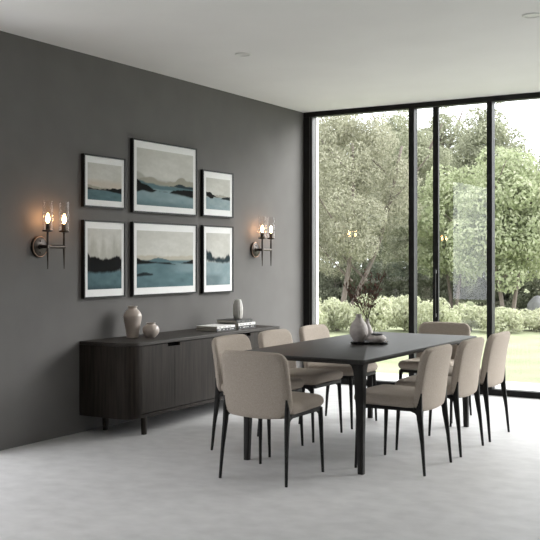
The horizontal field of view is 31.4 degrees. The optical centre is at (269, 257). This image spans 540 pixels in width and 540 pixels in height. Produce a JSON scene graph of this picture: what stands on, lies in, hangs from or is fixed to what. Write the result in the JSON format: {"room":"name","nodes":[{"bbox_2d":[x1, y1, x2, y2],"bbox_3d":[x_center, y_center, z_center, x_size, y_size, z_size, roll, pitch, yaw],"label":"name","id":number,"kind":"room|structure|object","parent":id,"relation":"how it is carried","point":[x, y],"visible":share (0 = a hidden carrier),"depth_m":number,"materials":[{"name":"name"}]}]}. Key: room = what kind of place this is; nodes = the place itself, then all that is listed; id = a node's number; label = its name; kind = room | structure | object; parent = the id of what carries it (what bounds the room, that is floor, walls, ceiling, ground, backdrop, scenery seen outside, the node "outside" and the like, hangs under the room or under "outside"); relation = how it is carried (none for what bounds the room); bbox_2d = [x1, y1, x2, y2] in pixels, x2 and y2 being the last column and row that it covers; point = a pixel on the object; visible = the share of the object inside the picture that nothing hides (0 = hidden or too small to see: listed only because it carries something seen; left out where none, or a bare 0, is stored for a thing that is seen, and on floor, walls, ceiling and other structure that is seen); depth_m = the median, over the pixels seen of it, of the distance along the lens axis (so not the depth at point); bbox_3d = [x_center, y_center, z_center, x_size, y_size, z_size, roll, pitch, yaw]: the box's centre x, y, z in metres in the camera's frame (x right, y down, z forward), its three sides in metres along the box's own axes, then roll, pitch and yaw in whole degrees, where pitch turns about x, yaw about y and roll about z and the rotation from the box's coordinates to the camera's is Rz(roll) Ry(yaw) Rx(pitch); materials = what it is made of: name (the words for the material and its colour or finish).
{"room":"dining room","nodes":[
{"label":"dining room","id":0,"kind":"room"},
{"bbox_2d":[0,31,303,450],"bbox_3d":[-2.674,-0.128,6.211,0.300,3.095,11.750,0,0,31],"label":"wall","id":1,"kind":"structure","parent":0,"point":[58,104],"depth_m":7.87,"materials":[{"name":"grey paint"}]},
{"bbox_2d":[31,213,69,268],"bbox_3d":[-1.693,-0.176,7.431,0.141,0.522,0.305,0,0,31],"label":"wall sconce","id":2,"kind":"object","parent":1,"relation":"attached to","point":[40,246],"visible":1,"depth_m":7.38,"materials":[{"name":"brown metal"}]},
{"bbox_2d":[81,220,125,298],"bbox_3d":[-1.391,0.011,8.043,0.034,0.645,0.528,0,0,31],"label":"framed picture","id":3,"kind":"object","parent":1,"relation":"attached to","point":[103,243],"visible":1,"depth_m":8.02},
{"bbox_2d":[88,228,121,289],"bbox_3d":[-1.381,0.008,8.038,0.001,0.504,0.432,0,0,31],"label":"print","id":4,"kind":"object","parent":3,"relation":"attached to","point":[104,245],"depth_m":8.03},
{"bbox_2d":[81,153,125,209],"bbox_3d":[-1.391,-0.635,8.043,0.034,0.435,0.528,0,0,31],"label":"framed picture","id":5,"kind":"object","parent":1,"relation":"attached to","point":[103,178],"visible":1,"depth_m":8.02},
{"bbox_2d":[88,162,121,201],"bbox_3d":[-1.381,-0.633,8.038,0.001,0.304,0.432,0,0,31],"label":"print","id":6,"kind":"object","parent":5,"relation":"attached to","point":[104,180],"depth_m":8.03},
{"bbox_2d":[130,221,196,296],"bbox_3d":[-0.957,0.009,8.773,0.034,0.653,0.967,0,0,31],"label":"framed picture","id":7,"kind":"object","parent":1,"relation":"attached to","point":[163,256],"visible":1,"depth_m":8.72},
{"bbox_2d":[137,230,192,287],"bbox_3d":[-0.948,0.009,8.767,0.001,0.505,0.851,0,0,31],"label":"print","id":8,"kind":"object","parent":7,"relation":"attached to","point":[164,258],"depth_m":8.75},
{"bbox_2d":[130,138,196,215],"bbox_3d":[-0.957,-0.723,8.773,0.034,0.645,0.967,0,0,31],"label":"framed picture","id":9,"kind":"object","parent":1,"relation":"attached to","point":[163,176],"visible":1,"depth_m":8.72},
{"bbox_2d":[137,147,192,208],"bbox_3d":[-0.948,-0.719,8.767,0.001,0.502,0.851,0,0,31],"label":"print","id":10,"kind":"object","parent":9,"relation":"attached to","point":[165,179],"depth_m":8.75},
{"bbox_2d":[200,169,233,217],"bbox_3d":[-0.521,-0.630,9.508,0.034,0.452,0.540,0,0,31],"label":"framed picture","id":11,"kind":"object","parent":1,"relation":"attached to","point":[216,187],"visible":1,"depth_m":9.48},
{"bbox_2d":[206,177,229,210],"bbox_3d":[-0.512,-0.630,9.503,0.001,0.306,0.424,0,0,31],"label":"print","id":12,"kind":"object","parent":11,"relation":"attached to","point":[217,190],"depth_m":9.49},
{"bbox_2d":[201,225,233,293],"bbox_3d":[-0.520,0.013,9.509,0.034,0.662,0.538,0,0,31],"label":"framed picture","id":13,"kind":"object","parent":1,"relation":"attached to","point":[217,242],"visible":1,"depth_m":9.49},
{"bbox_2d":[206,233,229,284],"bbox_3d":[-0.511,0.011,9.504,0.001,0.511,0.422,0,0,31],"label":"print","id":14,"kind":"object","parent":13,"relation":"attached to","point":[217,244],"depth_m":9.49},
{"bbox_2d":[250,216,274,265],"bbox_3d":[-0.071,-0.176,10.162,0.141,0.522,0.305,0,0,31],"label":"wall sconce","id":15,"kind":"object","parent":1,"relation":"attached to","point":[255,249],"visible":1,"depth_m":10.10,"materials":[{"name":"brown metal"}]},
{"bbox_2d":[303,92,539,398],"bbox_3d":[3.814,-0.128,9.086,7.918,3.095,0.100,0,0,31],"label":"window","id":16,"kind":"structure","parent":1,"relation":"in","point":[309,120],"depth_m":10.39,"materials":[{"name":"black metal"}]},
{"bbox_2d":[316,118,317,323],"bbox_3d":[0.370,-0.117,11.221,0.419,3.115,0.045,0,0,31],"label":"trim","id":17,"kind":"structure","parent":16,"relation":"attached to","point":[316,118],"depth_m":11.10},
{"bbox_2d":[433,107,438,321],"bbox_3d":[1.929,-0.131,10.211,0.805,2.978,0.080,0,0,31],"label":"window frame","id":18,"kind":"structure","parent":16,"relation":"attached to","point":[435,109],"depth_m":10.30,"materials":[{"name":"black metal"}]},
{"bbox_2d":[0,384,539,539],"bbox_3d":[0.850,1.480,4.095,8.520,0.120,11.710,0,0,31],"label":"floor","id":19,"kind":"structure","parent":0,"point":[118,482],"depth_m":6.13,"materials":[{"name":"concrete"}]},
{"bbox_2d":[79,325,279,434],"bbox_3d":[-0.726,1.048,8.671,0.533,0.745,2.330,0,0,31],"label":"sideboard","id":20,"kind":"object","parent":19,"relation":"on","point":[142,377],"visible":0.74,"depth_m":7.79,"materials":[{"name":"brown wood"}]},
{"bbox_2d":[123,306,141,337],"bbox_3d":[-1.168,0.543,8.160,0.156,0.269,0.156,0,0,31],"label":"vase","id":21,"kind":"object","parent":20,"relation":"on","point":[132,317],"visible":1,"depth_m":8.11,"materials":[{"name":"beige ceramic"}]},
{"bbox_2d":[143,322,158,337],"bbox_3d":[-1.013,0.613,8.166,0.143,0.125,0.143,0,0,31],"label":"vase","id":22,"kind":"object","parent":20,"relation":"on","point":[150,330],"visible":1,"depth_m":8.12,"materials":[{"name":"beige ceramic"}]},
{"bbox_2d":[196,327,235,331],"bbox_3d":[-0.507,0.662,8.989,0.235,0.026,0.320,0,0,31],"label":"book","id":23,"kind":"object","parent":20,"relation":"on","point":[229,328],"visible":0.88,"depth_m":8.88,"materials":[{"name":"white paper"}]},
{"bbox_2d":[197,324,234,328],"bbox_3d":[-0.506,0.639,8.983,0.230,0.020,0.315,0,0,29],"label":"book","id":24,"kind":"object","parent":23,"relation":"on","point":[209,326],"visible":1,"depth_m":8.93,"materials":[{"name":"white paper"}]},
{"bbox_2d":[235,324,255,328],"bbox_3d":[-0.320,0.660,9.284,0.235,0.030,0.310,0,0,31],"label":"book","id":25,"kind":"object","parent":20,"relation":"on","point":[253,325],"visible":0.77,"depth_m":9.20,"materials":[{"name":"white paper"}]},
{"bbox_2d":[219,322,254,325],"bbox_3d":[-0.319,0.633,9.286,0.230,0.024,0.300,0,0,32],"label":"book","id":26,"kind":"object","parent":25,"relation":"on","point":[246,323],"visible":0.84,"depth_m":9.18,"materials":[{"name":"white paper"}]},
{"bbox_2d":[216,318,251,323],"bbox_3d":[-0.343,0.606,9.275,0.230,0.030,0.290,0,0,30],"label":"book","id":27,"kind":"object","parent":26,"relation":"on","point":[228,320],"visible":1,"depth_m":9.19,"materials":[{"name":"grey paper"}]},
{"bbox_2d":[233,299,242,318],"bbox_3d":[-0.311,0.495,9.309,0.097,0.190,0.097,0,0,-21],"label":"vase","id":28,"kind":"object","parent":27,"relation":"on","point":[237,306],"visible":1,"depth_m":9.27,"materials":[{"name":"grey ceramic"}]},
{"bbox_2d":[211,334,303,456],"bbox_3d":[-0.099,1.004,7.182,0.568,0.834,0.512,0,0,31],"label":"dining chair","id":29,"kind":"object","parent":19,"relation":"on","point":[241,342],"visible":0.48,"depth_m":7.10,"materials":[{"name":"beige fabric"}]},
{"bbox_2d":[219,350,323,486],"bbox_3d":[0.011,1.004,6.277,0.512,0.834,0.568,0,0,31],"label":"dining chair","id":30,"kind":"object","parent":19,"relation":"on","point":[256,384],"visible":1,"depth_m":6.07,"materials":[{"name":"beige fabric"}]},
{"bbox_2d":[257,329,342,442],"bbox_3d":[0.236,1.004,7.727,0.568,0.834,0.512,0,0,31],"label":"dining chair","id":31,"kind":"object","parent":19,"relation":"on","point":[313,378],"visible":0.54,"depth_m":7.67,"materials":[{"name":"beige fabric"}]},
{"bbox_2d":[298,324,377,428],"bbox_3d":[0.583,1.004,8.301,0.568,0.834,0.512,0,0,31],"label":"dining chair","id":32,"kind":"object","parent":19,"relation":"on","point":[316,331],"visible":0.52,"depth_m":8.22,"materials":[{"name":"beige fabric"}]},
{"bbox_2d":[244,332,476,474],"bbox_3d":[0.745,1.040,7.420,1.015,0.760,2.250,0,0,31],"label":"dining table","id":33,"kind":"object","parent":19,"relation":"on","point":[337,349],"visible":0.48,"depth_m":6.85,"materials":[{"name":"black wood"}]},
{"bbox_2d":[350,341,387,344],"bbox_3d":[0.764,0.652,7.388,0.284,0.016,0.170,0,0,11],"label":"serving tray","id":34,"kind":"object","parent":33,"relation":"on","point":[364,342],"visible":0.76,"depth_m":7.32,"materials":[{"name":"black paint"}]},
{"bbox_2d":[350,314,367,341],"bbox_3d":[0.685,0.538,7.404,0.143,0.213,0.143,0,0,31],"label":"vase","id":35,"kind":"object","parent":34,"relation":"on","point":[358,328],"visible":1,"depth_m":7.36,"materials":[{"name":"grey ceramic"}]},
{"bbox_2d":[368,333,385,341],"bbox_3d":[0.820,0.610,7.360,0.142,0.068,0.142,0,0,31],"label":"lidded bowl","id":36,"kind":"object","parent":34,"relation":"on","point":[374,337],"visible":1,"depth_m":7.31,"materials":[{"name":"grey ceramic"}]},
{"bbox_2d":[365,318,372,339],"bbox_3d":[0.788,0.575,7.772,0.092,0.170,0.092,0,0,31],"label":"vase","id":37,"kind":"object","parent":33,"relation":"on","point":[370,330],"visible":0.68,"depth_m":7.74,"materials":[{"name":"grey ceramic"}]},
{"bbox_2d":[343,267,385,318],"bbox_3d":[0.789,0.352,7.769,0.385,0.576,0.384,0,0,27],"label":"dry branches","id":38,"kind":"object","parent":37,"relation":"in","point":[351,296],"visible":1,"depth_m":7.76,"materials":[{"name":"plant"}]},
{"bbox_2d":[354,344,451,475],"bbox_3d":[0.926,1.004,6.580,0.568,0.834,0.512,0,0,31],"label":"dining chair","id":39,"kind":"object","parent":19,"relation":"on","point":[429,392],"visible":0.96,"depth_m":6.39,"materials":[{"name":"beige fabric"}]},
{"bbox_2d":[398,322,471,422],"bbox_3d":[1.480,1.004,8.584,0.512,0.834,0.568,0,0,31],"label":"dining chair","id":40,"kind":"object","parent":19,"relation":"on","point":[445,328],"visible":0.33,"depth_m":8.69,"materials":[{"name":"beige fabric"}]},
{"bbox_2d":[395,337,483,456],"bbox_3d":[1.280,1.004,7.177,0.568,0.834,0.512,0,0,31],"label":"dining chair","id":41,"kind":"object","parent":19,"relation":"on","point":[464,381],"visible":0.76,"depth_m":6.97,"materials":[{"name":"beige fabric"}]},
{"bbox_2d":[428,331,509,441],"bbox_3d":[1.617,1.004,7.745,0.568,0.834,0.512,0,0,31],"label":"dining chair","id":42,"kind":"object","parent":19,"relation":"on","point":[492,370],"visible":0.7,"depth_m":7.52,"materials":[{"name":"beige fabric"}]},
{"bbox_2d":[0,0,539,112],"bbox_3d":[0.850,-1.800,4.095,8.520,0.250,11.710,0,0,31],"label":"ceiling","id":43,"kind":"structure","parent":0,"point":[306,55],"depth_m":7.39,"materials":[{"name":"paint"}]},
{"bbox_2d":[235,52,250,56],"bbox_3d":[-0.222,-1.670,7.882,0.138,0.010,0.138,0,0,31],"label":"recessed light","id":44,"kind":"object","parent":43,"relation":"in","point":[241,54],"visible":1,"depth_m":7.87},
{"bbox_2d":[522,12,539,18],"bbox_3d":[1.806,-1.670,6.617,0.138,0.010,0.138,0,0,31],"label":"recessed light","id":45,"kind":"object","parent":43,"relation":"in","point":[533,14],"visible":1,"depth_m":6.62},
{"label":"outside","id":46,"kind":"structure","parent":0,"visible":0},
{"bbox_2d":[322,289,539,383],"bbox_3d":[4.675,1.500,27.462,100.000,0.001,80.000,0,0,31],"label":"lawn","id":47,"kind":"structure","parent":46,"point":[522,364],"depth_m":14.77,"materials":[{"name":"green plant"}]},
{"bbox_2d":[318,297,329,327],"bbox_3d":[0.715,1.145,19.201,0.990,0.857,0.907,0,0,31],"label":"shrub","id":48,"kind":"object","parent":47,"relation":"on","point":[322,316],"visible":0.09,"depth_m":19.11,"materials":[{"name":"green plant"}]},
{"bbox_2d":[322,297,354,330],"bbox_3d":[1.397,1.178,19.764,0.846,0.778,0.924,0,0,23],"label":"shrub","id":49,"kind":"object","parent":47,"relation":"on","point":[338,313],"visible":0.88,"depth_m":19.44,"materials":[{"name":"green plant"}]},
{"bbox_2d":[318,121,358,269],"bbox_3d":[1.062,-1.394,29.494,3.798,5.979,3.169,0,0,24],"label":"feathery tree","id":50,"kind":"object","parent":47,"relation":"on","point":[318,121],"visible":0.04,"depth_m":28.72,"materials":[{"name":"green plant"}]},
{"bbox_2d":[318,262,374,307],"bbox_3d":[2.172,0.952,28.532,1.900,1.738,1.773,0,0,32],"label":"bush","id":51,"kind":"object","parent":47,"relation":"on","point":[330,287],"visible":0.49,"depth_m":28.24,"materials":[{"name":"green plant"}]},
{"bbox_2d":[319,115,386,266],"bbox_3d":[3.079,-2.564,38.918,3.795,8.460,3.992,0,0,3],"label":"bushy tree","id":52,"kind":"object","parent":47,"relation":"on","point":[347,115],"visible":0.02,"depth_m":38.42,"materials":[{"name":"green plant"}]},
{"bbox_2d":[339,261,387,302],"bbox_3d":[3.270,0.952,31.048,1.773,1.738,1.900,0,0,43],"label":"bush","id":53,"kind":"object","parent":47,"relation":"on","point":[376,266],"visible":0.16,"depth_m":30.61,"materials":[{"name":"green plant"}]},
{"bbox_2d":[354,235,389,266],"bbox_3d":[4.829,-1.155,49.956,3.500,5.826,3.608,0,0,15],"label":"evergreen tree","id":54,"kind":"object","parent":47,"relation":"on","point":[378,235],"visible":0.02,"depth_m":49.33,"materials":[{"name":"green plant"}]},
{"bbox_2d":[348,293,396,331],"bbox_3d":[2.006,1.132,19.195,0.990,0.889,0.907,0,0,16],"label":"shrub","id":55,"kind":"object","parent":47,"relation":"on","point":[380,317],"visible":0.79,"depth_m":18.97,"materials":[{"name":"green plant"}]},
{"bbox_2d":[318,113,428,306],"bbox_3d":[2.208,-1.394,25.987,3.798,5.979,3.169,0,0,-42],"label":"feathery tree","id":56,"kind":"object","parent":47,"relation":"on","point":[359,237],"visible":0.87,"depth_m":25.70,"materials":[{"name":"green plant"}]},
{"bbox_2d":[364,110,418,262],"bbox_3d":[5.945,-3.013,43.922,4.232,9.480,4.140,0,0,-37],"label":"bushy tree","id":57,"kind":"object","parent":47,"relation":"on","point":[399,131],"visible":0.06,"depth_m":43.56,"materials":[{"name":"green plant"}]},
{"bbox_2d":[372,261,430,303],"bbox_3d":[3.975,0.952,28.939,1.773,1.738,1.900,0,0,13],"label":"bush","id":58,"kind":"object","parent":47,"relation":"on","point":[397,281],"visible":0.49,"depth_m":28.45,"materials":[{"name":"green plant"}]},
{"bbox_2d":[389,294,420,330],"bbox_3d":[2.763,1.138,19.737,0.866,0.873,0.946,0,0,8],"label":"shrub","id":59,"kind":"object","parent":47,"relation":"on","point":[401,308],"visible":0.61,"depth_m":19.54,"materials":[{"name":"green plant"}]},
{"bbox_2d":[367,110,452,274],"bbox_3d":[4.984,-1.812,33.584,3.253,6.893,3.092,0,0,-27],"label":"bushy tree","id":60,"kind":"object","parent":47,"relation":"on","point":[400,235],"visible":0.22,"depth_m":33.07,"materials":[{"name":"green plant"}]},
{"bbox_2d":[420,265,432,297],"bbox_3d":[5.708,0.952,36.062,1.773,1.738,1.900,0,0,9],"label":"bush","id":61,"kind":"object","parent":47,"relation":"on","point":[425,285],"visible":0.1,"depth_m":35.68,"materials":[{"name":"green plant"}]},
{"bbox_2d":[403,106,468,246],"bbox_3d":[7.085,-2.712,39.937,3.864,8.848,3.950,0,0,-29],"label":"bushy tree","id":62,"kind":"object","parent":47,"relation":"on","point":[448,142],"visible":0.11,"depth_m":39.62,"materials":[{"name":"green plant"}]},
{"bbox_2d":[417,297,461,325],"bbox_3d":[3.352,1.171,19.207,0.924,0.794,0.846,0,0,1],"label":"shrub","id":63,"kind":"object","parent":47,"relation":"on","point":[425,312],"visible":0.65,"depth_m":18.99,"materials":[{"name":"green plant"}]},
{"bbox_2d":[405,164,485,308],"bbox_3d":[5.266,-0.605,27.886,3.127,4.317,2.776,0,0,-17],"label":"broadleaf tree","id":64,"kind":"object","parent":47,"relation":"on","point":[448,188],"visible":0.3,"depth_m":27.54,"materials":[{"name":"green plant"}]},
{"bbox_2d":[420,270,474,305],"bbox_3d":[5.778,0.952,31.008,1.900,1.738,1.773,0,0,-5],"label":"bush","id":65,"kind":"object","parent":47,"relation":"on","point":[465,292],"visible":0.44,"depth_m":30.54,"materials":[{"name":"green plant"}]},
{"bbox_2d":[453,303,486,330],"bbox_3d":[4.106,1.230,19.761,0.826,0.651,0.902,0,0,-6],"label":"shrub","id":66,"kind":"object","parent":47,"relation":"on","point":[470,316],"visible":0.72,"depth_m":19.47,"materials":[{"name":"green plant"}]},
{"bbox_2d":[473,271,485,286],"bbox_3d":[7.522,0.952,34.987,1.900,1.738,1.773,0,0,-10],"label":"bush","id":67,"kind":"object","parent":47,"relation":"on","point":[483,273],"visible":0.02,"depth_m":34.68,"materials":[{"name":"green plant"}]},
{"bbox_2d":[444,146,539,308],"bbox_3d":[5.778,-0.605,23.645,2.776,4.317,3.127,0,0,14],"label":"broadleaf tree","id":68,"kind":"object","parent":47,"relation":"on","point":[517,189],"visible":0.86,"depth_m":22.86,"materials":[{"name":"green plant"}]},
{"bbox_2d":[447,102,537,211],"bbox_3d":[8.147,-2.489,35.969,3.918,8.303,3.724,0,0,27],"label":"bushy tree","id":69,"kind":"object","parent":47,"relation":"on","point":[476,139],"visible":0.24,"depth_m":35.46,"materials":[{"name":"green plant"}]},
{"bbox_2d":[470,273,527,308],"bbox_3d":[6.949,0.952,28.556,1.773,1.738,1.900,0,0,-24],"label":"bush","id":70,"kind":"object","parent":47,"relation":"on","point":[479,293],"visible":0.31,"depth_m":28.43,"materials":[{"name":"green plant"}]},
{"bbox_2d":[477,306,525,332],"bbox_3d":[4.630,1.250,19.190,0.924,0.603,0.846,0,0,-14],"label":"shrub","id":71,"kind":"object","parent":47,"relation":"on","point":[508,319],"visible":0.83,"depth_m":18.96,"materials":[{"name":"green plant"}]},
{"bbox_2d":[509,270,539,310],"bbox_3d":[7.774,0.952,26.955,1.900,1.738,1.773,0,0,-43],"label":"bush","id":72,"kind":"object","parent":47,"relation":"on","point":[533,287],"visible":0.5,"depth_m":26.69,"materials":[{"name":"green plant"}]},
{"bbox_2d":[516,308,539,330],"bbox_3d":[5.422,1.276,19.742,0.846,0.540,0.924,0,0,-21],"label":"shrub","id":73,"kind":"object","parent":47,"relation":"on","point":[532,320],"visible":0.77,"depth_m":19.59,"materials":[{"name":"green plant"}]},
{"bbox_2d":[525,151,539,252],"bbox_3d":[11.743,-1.736,39.913,3.179,6.737,3.022,0,0,-41],"label":"bushy tree","id":74,"kind":"object","parent":47,"relation":"on","point":[538,163],"visible":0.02,"depth_m":39.78,"materials":[{"name":"green plant"}]},
{"bbox_2d":[526,296,539,311],"bbox_3d":[6.852,1.310,24.497,0.508,0.705,0.590,0,0,-34],"label":"boulder","id":75,"kind":"object","parent":47,"relation":"on","point":[534,303],"visible":0.49,"depth_m":24.37,"materials":[{"name":"grey stone"}]},
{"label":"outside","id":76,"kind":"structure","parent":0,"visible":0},
{"bbox_2d":[376,373,539,390],"bbox_3d":[1.026,1.555,11.521,34.000,0.230,1.240,0,0,31],"label":"terrace","id":77,"kind":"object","parent":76,"point":[379,376],"depth_m":11.02,"materials":[{"name":"concrete"}]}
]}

